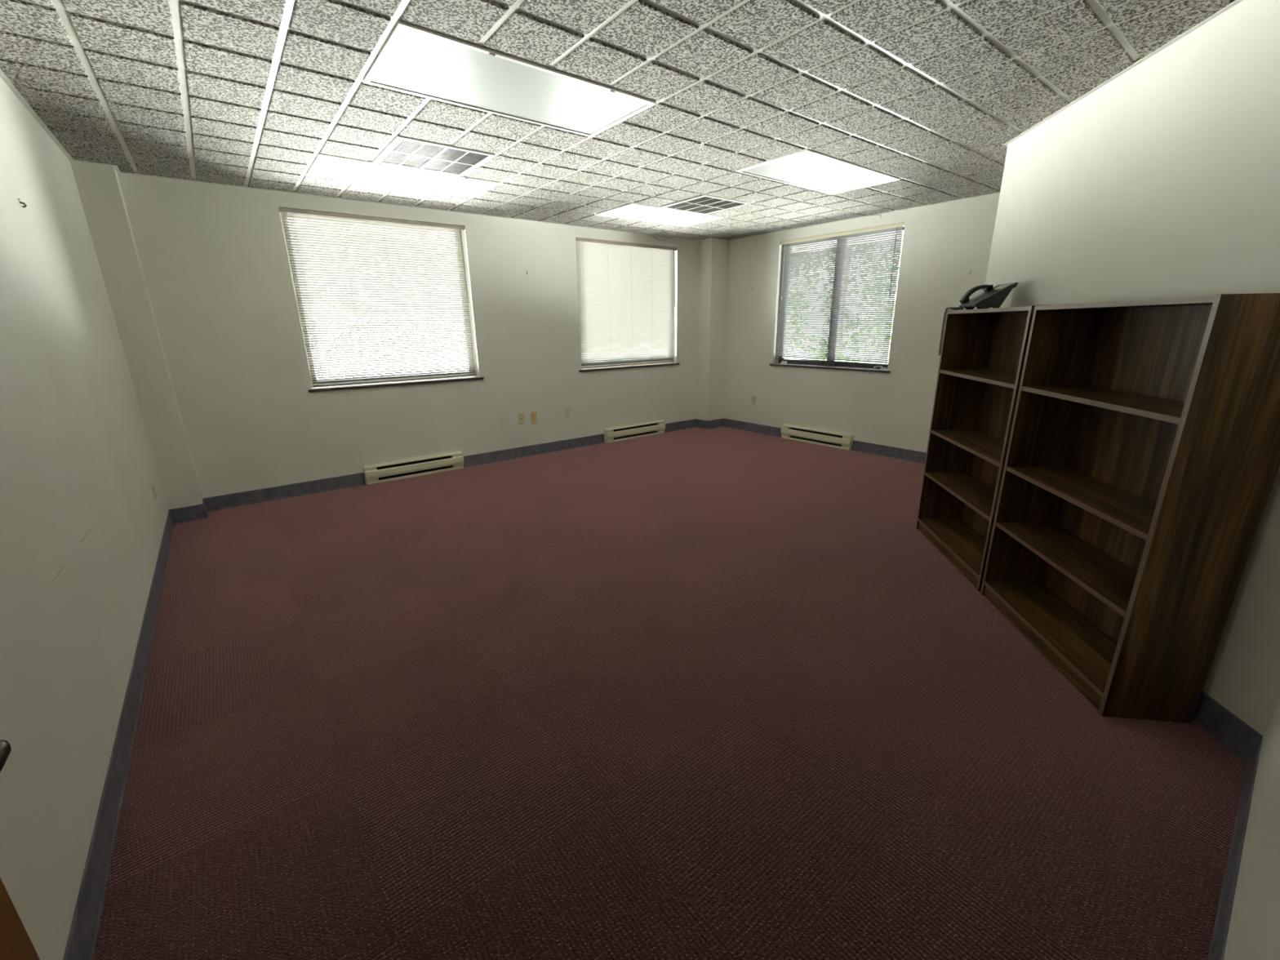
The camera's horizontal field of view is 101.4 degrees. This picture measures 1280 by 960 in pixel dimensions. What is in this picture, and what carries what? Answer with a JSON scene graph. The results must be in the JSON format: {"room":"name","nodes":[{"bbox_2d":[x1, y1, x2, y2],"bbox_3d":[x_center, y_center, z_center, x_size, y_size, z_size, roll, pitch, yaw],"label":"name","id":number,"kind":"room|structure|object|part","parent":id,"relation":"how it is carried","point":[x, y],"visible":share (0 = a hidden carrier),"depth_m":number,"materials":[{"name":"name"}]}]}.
{"room":"empty office room","nodes":[
{"label":"empty office room","id":0,"kind":"room"},
{"bbox_2d":[0,77,168,959],"bbox_3d":[-1.649,-0.183,1.121,0.200,2.568,7.238,-13,21,-36],"label":"wall","id":1,"kind":"structure","parent":0,"point":[82,524],"depth_m":1.75,"materials":[{"name":"paint"}]},
{"bbox_2d":[17,198,26,207],"bbox_3d":[-2.443,-1.095,2.075,0.018,0.031,0.022,-13,21,-36],"label":"hook","id":2,"kind":"object","parent":1,"relation":"attached to","point":[21,202],"visible":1,"depth_m":2.08,"materials":[{"name":"metal"}]},
{"bbox_2d":[62,509,174,959],"bbox_3d":[-1.917,0.845,1.978,0.010,0.116,5.283,-13,21,-36],"label":"baseboard","id":3,"kind":"structure","parent":1,"relation":"attached to","point":[82,939],"depth_m":1.59,"materials":[{"name":"grey plastic"}]},
{"bbox_2d":[151,482,157,501],"bbox_3d":[-3.234,0.078,3.489,0.009,0.115,0.070,-13,21,-36],"label":"wall plate","id":4,"kind":"object","parent":1,"relation":"attached to","point":[152,484],"visible":1,"depth_m":3.47,"materials":[{"name":"beige plastic"}]},
{"bbox_2d":[69,160,202,509],"bbox_3d":[-3.550,-0.876,3.770,0.199,2.448,0.184,-13,21,-36],"label":"wall","id":5,"kind":"structure","parent":0,"point":[99,187],"depth_m":3.65,"materials":[{"name":"paint"}]},
{"bbox_2d":[116,172,698,497],"bbox_3d":[-1.310,-1.532,5.672,6.207,2.568,0.200,-13,21,-36],"label":"wall","id":6,"kind":"structure","parent":0,"point":[214,258],"depth_m":4.69,"materials":[{"name":"paint"}]},
{"bbox_2d":[287,220,453,242],"bbox_3d":[-1.470,-2.700,5.772,7.307,0.155,0.650,-13,21,-36],"label":"trim","id":7,"kind":"structure","parent":6,"relation":"attached to","point":[287,220],"depth_m":5.05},
{"bbox_2d":[279,212,484,391],"bbox_3d":[-2.287,-1.607,4.810,1.558,1.443,0.182,-13,21,-36],"label":"window","id":8,"kind":"structure","parent":6,"relation":"in","point":[362,385],"depth_m":4.89,"materials":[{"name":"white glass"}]},
{"bbox_2d":[278,207,475,386],"bbox_3d":[-2.255,-1.614,4.765,1.484,1.401,0.056,-13,21,-36],"label":"blind","id":9,"kind":"object","parent":8,"relation":"attached to","point":[371,297],"visible":1,"depth_m":4.70,"materials":[{"name":"white plastic"}]},
{"bbox_3d":[-2.790,-1.828,4.243,0.011,0.625,0.011,-5,17,-15],"label":"lift cord","id":10,"kind":"part","parent":9,"relation":"part of","materials":[{"name":"white fabric"}]},
{"bbox_3d":[-2.777,-1.483,4.393,0.001,1.364,0.027,-13,21,-36],"label":"ladder cord","id":11,"kind":"part","parent":9,"relation":"part of","materials":[{"name":"white fabric"}]},
{"bbox_3d":[-2.509,-1.547,4.594,0.001,1.363,0.027,-13,21,-36],"label":"ladder cord","id":12,"kind":"part","parent":9,"relation":"part of","materials":[{"name":"white fabric"}]},
{"bbox_3d":[-2.247,-1.609,4.791,0.001,1.362,0.027,-13,21,-36],"label":"ladder cord","id":13,"kind":"part","parent":9,"relation":"part of","materials":[{"name":"white fabric"}]},
{"bbox_3d":[-2.260,-0.950,4.967,1.452,0.013,0.022,-13,21,-36],"label":"rail","id":14,"kind":"part","parent":9,"relation":"part of","materials":[{"name":"white metal"}]},
{"bbox_3d":[-1.996,-1.669,4.979,0.001,1.361,0.027,-13,21,-36],"label":"ladder cord","id":15,"kind":"part","parent":9,"relation":"part of","materials":[{"name":"white fabric"}]},
{"bbox_3d":[-1.751,-1.727,5.164,0.001,1.360,0.027,-13,21,-36],"label":"ladder cord","id":16,"kind":"part","parent":9,"relation":"part of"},
{"bbox_3d":[-2.262,-0.919,4.992,1.558,0.020,0.132,-13,21,-36],"label":"sill","id":17,"kind":"part","parent":8,"relation":"part of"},
{"bbox_2d":[363,451,463,484],"bbox_3d":[-2.203,-0.124,5.164,0.923,0.173,0.068,-13,21,-36],"label":"baseboard heater","id":18,"kind":"object","parent":6,"relation":"attached to","point":[420,466],"visible":1,"depth_m":5.14,"materials":[{"name":"beige metal"}]},
{"bbox_3d":[-2.187,-0.123,5.144,0.713,0.077,0.014,-13,21,-36],"label":"panel","id":19,"kind":"part","parent":18,"relation":"part of","materials":[{"name":"beige metal"}]},
{"bbox_2d":[169,418,707,524],"bbox_3d":[-1.364,-0.263,5.702,5.687,0.116,0.234,-13,21,-36],"label":"baseboard","id":20,"kind":"structure","parent":6,"relation":"attached to","point":[193,513],"depth_m":4.75,"materials":[{"name":"grey plastic"}]},
{"bbox_2d":[518,413,524,424],"bbox_3d":[-1.307,-0.676,5.779,0.070,0.115,0.010,-13,21,-36],"label":"wall plate","id":21,"kind":"object","parent":6,"relation":"attached to","point":[521,416],"visible":1,"depth_m":5.78,"materials":[{"name":"beige plastic"}]},
{"bbox_2d":[530,411,537,422],"bbox_3d":[-1.189,-0.703,5.868,0.070,0.115,0.010,-13,21,-36],"label":"wall plate","id":22,"kind":"object","parent":6,"relation":"attached to","point":[533,415],"visible":1,"depth_m":5.87,"materials":[{"name":"plastic"}]},
{"bbox_2d":[564,408,570,417],"bbox_3d":[-0.846,-0.783,6.127,0.070,0.115,0.009,-13,21,-36],"label":"wall plate","id":23,"kind":"object","parent":6,"relation":"attached to","point":[567,414],"visible":1,"depth_m":6.12,"materials":[{"name":"beige plastic"}]},
{"bbox_2d":[575,237,676,368],"bbox_3d":[-0.117,-2.119,6.372,1.491,1.401,0.056,-13,21,-36],"label":"blind","id":24,"kind":"object","parent":6,"relation":"attached to","point":[626,291],"visible":1,"depth_m":6.33,"materials":[{"name":"beige plastic"}]},
{"bbox_3d":[-0.122,-1.453,6.575,1.459,0.009,0.022,-13,21,-36],"label":"rail","id":25,"kind":"part","parent":24,"relation":"part of","materials":[{"name":"white metal"}]},
{"bbox_2d":[578,355,679,372],"bbox_3d":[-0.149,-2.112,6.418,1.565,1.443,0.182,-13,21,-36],"label":"windowsill","id":26,"kind":"structure","parent":6,"relation":"in","point":[656,364],"depth_m":6.57,"materials":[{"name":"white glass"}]},
{"bbox_3d":[-0.124,-1.424,6.600,1.565,0.020,0.132,-13,21,-36],"label":"sill","id":27,"kind":"part","parent":26,"relation":"part of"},
{"bbox_2d":[604,419,665,443],"bbox_3d":[-0.051,-0.632,6.782,0.951,0.173,0.068,-13,21,-36],"label":"baseboard heater","id":28,"kind":"object","parent":6,"relation":"attached to","point":[658,427],"visible":1,"depth_m":6.75,"materials":[{"name":"beige metal"}]},
{"bbox_3d":[-0.036,-0.631,6.761,0.741,0.077,0.014,-13,21,-36],"label":"panel","id":29,"kind":"part","parent":28,"relation":"part of","materials":[{"name":"beige metal"}]},
{"bbox_2d":[0,0,1235,239],"bbox_3d":[0.772,-1.933,2.608,6.407,0.120,7.238,-13,21,-36],"label":"ceiling","id":30,"kind":"structure","parent":0,"point":[928,95],"depth_m":2.38,"materials":[{"name":"tile"}]},
{"bbox_2d":[306,152,500,198],"bbox_3d":[-1.703,-2.194,3.822,1.195,0.012,0.586,-13,21,-36],"label":"recessed light","id":31,"kind":"object","parent":30,"relation":"in","point":[324,166],"visible":1,"depth_m":3.77,"materials":[{"name":"white plastic"}]},
{"bbox_2d":[373,135,495,176],"bbox_3d":[-1.325,-2.064,3.361,0.586,0.011,0.586,-13,21,-36],"label":"ceiling vent","id":32,"kind":"object","parent":30,"relation":"in","point":[402,151],"visible":1,"depth_m":3.33,"materials":[{"name":"white metal"}]},
{"bbox_2d":[362,21,656,137],"bbox_3d":[-0.571,-1.802,2.440,1.195,0.012,0.586,-13,21,-36],"label":"recessed light","id":33,"kind":"object","parent":30,"relation":"in","point":[413,60],"visible":1,"depth_m":2.35,"materials":[{"name":"white plastic"}]},
{"bbox_2d":[595,203,724,226],"bbox_3d":[0.212,-2.646,5.262,1.195,0.012,0.586,-13,21,-36],"label":"recessed light","id":34,"kind":"object","parent":30,"relation":"in","point":[633,211],"visible":1,"depth_m":5.22,"materials":[{"name":"white plastic"}]},
{"bbox_2d":[659,194,750,214],"bbox_3d":[0.590,-2.517,4.801,0.586,0.011,0.586,-13,21,-36],"label":"ceiling vent","id":35,"kind":"object","parent":30,"relation":"in","point":[704,204],"visible":1,"depth_m":4.78,"materials":[{"name":"white metal"}]},
{"bbox_2d":[737,149,900,195],"bbox_3d":[1.344,-2.254,3.880,1.195,0.012,0.586,-13,21,-36],"label":"recessed light","id":36,"kind":"object","parent":30,"relation":"in","point":[808,169],"visible":1,"depth_m":3.82,"materials":[{"name":"white plastic"}]},
{"bbox_2d":[92,426,1246,959],"bbox_3d":[0.807,0.530,3.335,6.407,0.120,7.238,-13,21,-36],"label":"floor","id":37,"kind":"structure","parent":0,"point":[720,693],"depth_m":1.83,"materials":[{"name":"red carpet"}]},
{"bbox_2d":[915,305,1035,591],"bbox_3d":[2.022,-0.228,3.042,0.292,1.467,0.925,1,17,8],"label":"bookcase","id":38,"kind":"object","parent":37,"relation":"on","point":[984,350],"visible":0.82,"depth_m":3.30,"materials":[{"name":"brown wood"}]},
{"bbox_3d":[2.025,0.403,3.229,0.280,0.020,0.887,1,17,8],"label":"shelf","id":39,"kind":"part","parent":38,"relation":"part of","materials":[{"name":"brown wood"}]},
{"bbox_3d":[2.083,-0.356,3.472,0.292,1.467,0.019,1,17,8],"label":"panel","id":40,"kind":"part","parent":38,"relation":"part of","materials":[{"name":"brown wood"}]},
{"bbox_3d":[2.022,0.084,3.135,0.278,0.020,0.887,1,17,8],"label":"shelf","id":41,"kind":"part","parent":38,"relation":"part of","materials":[{"name":"brown wood"}]},
{"bbox_3d":[2.018,-0.196,3.052,0.278,0.020,0.887,1,17,8],"label":"shelf","id":42,"kind":"part","parent":38,"relation":"part of","materials":[{"name":"brown wood"}]},
{"bbox_2d":[937,282,1017,355],"bbox_3d":[2.030,-0.963,3.174,0.274,0.418,0.264,1,17,8],"label":"desk phone","id":43,"kind":"object","parent":38,"relation":"on","point":[993,297],"visible":1,"depth_m":3.08,"materials":[{"name":"black plastic"}]},
{"bbox_3d":[1.952,-0.928,3.277,0.046,0.296,0.134,-6,17,-18],"label":"handset cord","id":44,"kind":"part","parent":43,"relation":"part of","materials":[{"name":"black plastic"}]},
{"bbox_3d":[2.012,-0.573,2.941,0.278,0.020,0.887,1,17,8],"label":"shelf","id":45,"kind":"part","parent":38,"relation":"part of","materials":[{"name":"brown wood"}]},
{"bbox_3d":[2.012,-0.920,2.837,0.292,0.019,0.887,1,17,8],"label":"panel","id":46,"kind":"part","parent":38,"relation":"part of","materials":[{"name":"brown wood"}]},
{"bbox_3d":[2.160,-0.224,3.023,0.005,1.425,0.887,1,17,8],"label":"panel","id":47,"kind":"part","parent":38,"relation":"part of","materials":[{"name":"brown wood"}]},
{"bbox_3d":[1.962,-0.100,2.611,0.292,1.467,0.019,1,17,8],"label":"panel","id":48,"kind":"part","parent":38,"relation":"part of","materials":[{"name":"brown wood"}]},
{"bbox_2d":[980,293,1279,723],"bbox_3d":[1.895,0.040,2.141,0.292,1.467,0.925,1,17,8],"label":"bookcase","id":49,"kind":"object","parent":37,"relation":"on","point":[1142,463],"visible":1,"depth_m":2.01,"materials":[{"name":"brown wood"}]},
{"bbox_3d":[1.956,-0.088,2.571,0.292,1.467,0.019,1,17,8],"label":"panel","id":50,"kind":"part","parent":49,"relation":"part of","materials":[{"name":"brown wood"}]},
{"bbox_3d":[1.898,0.671,2.328,0.280,0.020,0.887,1,17,8],"label":"shelf","id":51,"kind":"part","parent":49,"relation":"part of","materials":[{"name":"brown wood"}]},
{"bbox_3d":[1.895,0.352,2.234,0.278,0.020,0.887,1,17,8],"label":"shelf","id":52,"kind":"part","parent":49,"relation":"part of","materials":[{"name":"brown wood"}]},
{"bbox_3d":[1.891,0.072,2.151,0.278,0.020,0.887,1,17,8],"label":"shelf","id":53,"kind":"part","parent":49,"relation":"part of","materials":[{"name":"brown wood"}]},
{"bbox_3d":[1.885,-0.305,2.040,0.278,0.020,0.887,1,17,8],"label":"shelf","id":54,"kind":"part","parent":49,"relation":"part of","materials":[{"name":"brown wood"}]},
{"bbox_3d":[1.886,-0.652,1.937,0.292,0.019,0.887,1,17,8],"label":"panel","id":55,"kind":"part","parent":49,"relation":"part of","materials":[{"name":"brown wood"}]},
{"bbox_3d":[2.034,0.044,2.123,0.005,1.425,0.887,1,17,8],"label":"panel","id":56,"kind":"part","parent":49,"relation":"part of","materials":[{"name":"brown wood"}]},
{"bbox_3d":[1.835,0.168,1.711,0.292,1.467,0.019,1,17,8],"label":"panel","id":57,"kind":"part","parent":49,"relation":"part of","materials":[{"name":"brown wood"}]},
{"bbox_2d":[696,238,728,421],"bbox_3d":[0.979,-1.937,7.146,0.320,2.448,0.234,-13,21,-36],"label":"wall","id":58,"kind":"structure","parent":0,"point":[713,253],"depth_m":7.02,"materials":[{"name":"paint"}]},
{"bbox_2d":[724,193,999,452],"bbox_3d":[2.392,-1.624,5.806,0.200,2.568,4.142,-13,21,-36],"label":"wall","id":59,"kind":"structure","parent":0,"point":[942,243],"depth_m":5.63,"materials":[{"name":"paint"}]},
{"bbox_2d":[751,395,755,404],"bbox_3d":[1.513,-1.065,6.972,0.009,0.115,0.070,-13,21,-36],"label":"wall plate","id":60,"kind":"object","parent":59,"relation":"attached to","point":[753,397],"visible":1,"depth_m":6.97,"materials":[{"name":"beige plastic"}]},
{"bbox_2d":[707,417,926,463],"bbox_3d":[2.184,-0.408,6.024,0.320,0.116,3.608,-13,21,-36],"label":"baseboard","id":61,"kind":"structure","parent":59,"relation":"attached to","point":[862,446],"depth_m":5.90,"materials":[{"name":"grey plastic"}]},
{"bbox_2d":[781,423,853,450],"bbox_3d":[2.105,-0.522,6.306,0.068,0.173,0.947,-13,21,-36],"label":"baseboard heater","id":62,"kind":"object","parent":59,"relation":"attached to","point":[818,437],"visible":1,"depth_m":6.26,"materials":[{"name":"beige metal"}]},
{"bbox_3d":[2.086,-0.522,6.290,0.014,0.077,0.737,-13,21,-36],"label":"panel","id":63,"kind":"part","parent":62,"relation":"part of","materials":[{"name":"beige metal"}]},
{"bbox_2d":[769,226,904,373],"bbox_3d":[2.185,-1.996,5.911,0.182,1.443,1.556,-13,21,-36],"label":"window","id":64,"kind":"structure","parent":59,"relation":"in","point":[782,362],"depth_m":6.05,"materials":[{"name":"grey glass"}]},
{"bbox_3d":[2.175,-1.308,6.098,0.132,0.020,1.556,-13,21,-36],"label":"sill","id":65,"kind":"part","parent":64,"relation":"part of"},
{"bbox_2d":[774,222,904,364],"bbox_3d":[2.143,-2.019,5.870,0.056,1.368,1.482,-13,21,-36],"label":"blind","id":66,"kind":"object","parent":64,"relation":"attached to","point":[784,328],"visible":1,"depth_m":5.80,"materials":[{"name":"white plastic"}]},
{"bbox_3d":[2.158,-1.381,6.074,0.022,0.027,1.450,-13,21,-36],"label":"rail","id":67,"kind":"part","parent":66,"relation":"part of","materials":[{"name":"grey plastic"}]},
{"bbox_3d":[2.558,-1.870,5.389,0.027,1.331,0.001,-13,21,-36],"label":"ladder cord","id":68,"kind":"part","parent":66,"relation":"part of","materials":[{"name":"white fabric"}]},
{"bbox_3d":[2.591,-1.211,5.640,0.137,0.037,0.054,9,19,31],"label":"crank handle","id":69,"kind":"part","parent":64,"relation":"part of","materials":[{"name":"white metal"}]},
{"bbox_2d":[791,231,903,251],"bbox_3d":[2.649,-2.772,5.822,0.650,0.155,4.342,-13,21,-36],"label":"trim","id":70,"kind":"structure","parent":59,"relation":"attached to","point":[903,231],"depth_m":6.01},
{"bbox_2d":[983,0,1279,735],"bbox_3d":[2.436,-0.781,2.952,0.781,2.568,3.570,6,18,23],"label":"wall","id":71,"kind":"structure","parent":0,"point":[1162,181],"depth_m":2.02,"materials":[{"name":"paint"}]},
{"bbox_2d":[0,0,1243,240],"bbox_3d":[0.349,-2.023,3.142,6.007,0.010,5.468,-13,21,-36],"label":"trim","id":72,"kind":"structure","parent":71,"relation":"attached to","point":[2,76],"depth_m":2.84,"materials":[{"name":"paint"}]},
{"bbox_2d":[1223,693,1279,959],"bbox_3d":[0.893,-0.023,0.458,2.950,2.568,0.120,-13,21,-36],"label":"wall","id":73,"kind":"structure","parent":0,"point":[1254,930],"depth_m":1.07,"materials":[{"name":"paint"}]},
{"bbox_2d":[0,739,39,959],"bbox_3d":[-0.441,0.362,0.151,0.109,2.022,0.888,-10,19,-30],"label":"door","id":74,"kind":"structure","parent":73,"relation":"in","point":[15,944],"depth_m":0.56,"materials":[{"name":"orange wood"}]},
{"bbox_3d":[-0.608,0.273,0.453,0.068,0.060,0.136,-10,19,-30],"label":"lever handle","id":75,"kind":"part","parent":74,"relation":"part of","materials":[{"name":"brown metal"}]},
{"bbox_2d":[1192,691,1262,959],"bbox_3d":[2.059,0.592,2.645,0.782,0.116,5.180,7,18,26],"label":"baseboard","id":76,"kind":"structure","parent":73,"relation":"attached to","point":[1245,742],"depth_m":1.59,"materials":[{"name":"grey plastic"}]},
{"label":"outside","id":77,"kind":"structure","parent":0,"visible":0},
{"bbox_2d":[784,242,901,368],"bbox_3d":[3.802,-3.360,9.337,2.631,5.074,4.455,-13,21,-36],"label":"tree","id":78,"kind":"object","parent":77,"point":[894,242],"visible":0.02,"depth_m":9.36,"materials":[{"name":"green plant"}]}
]}

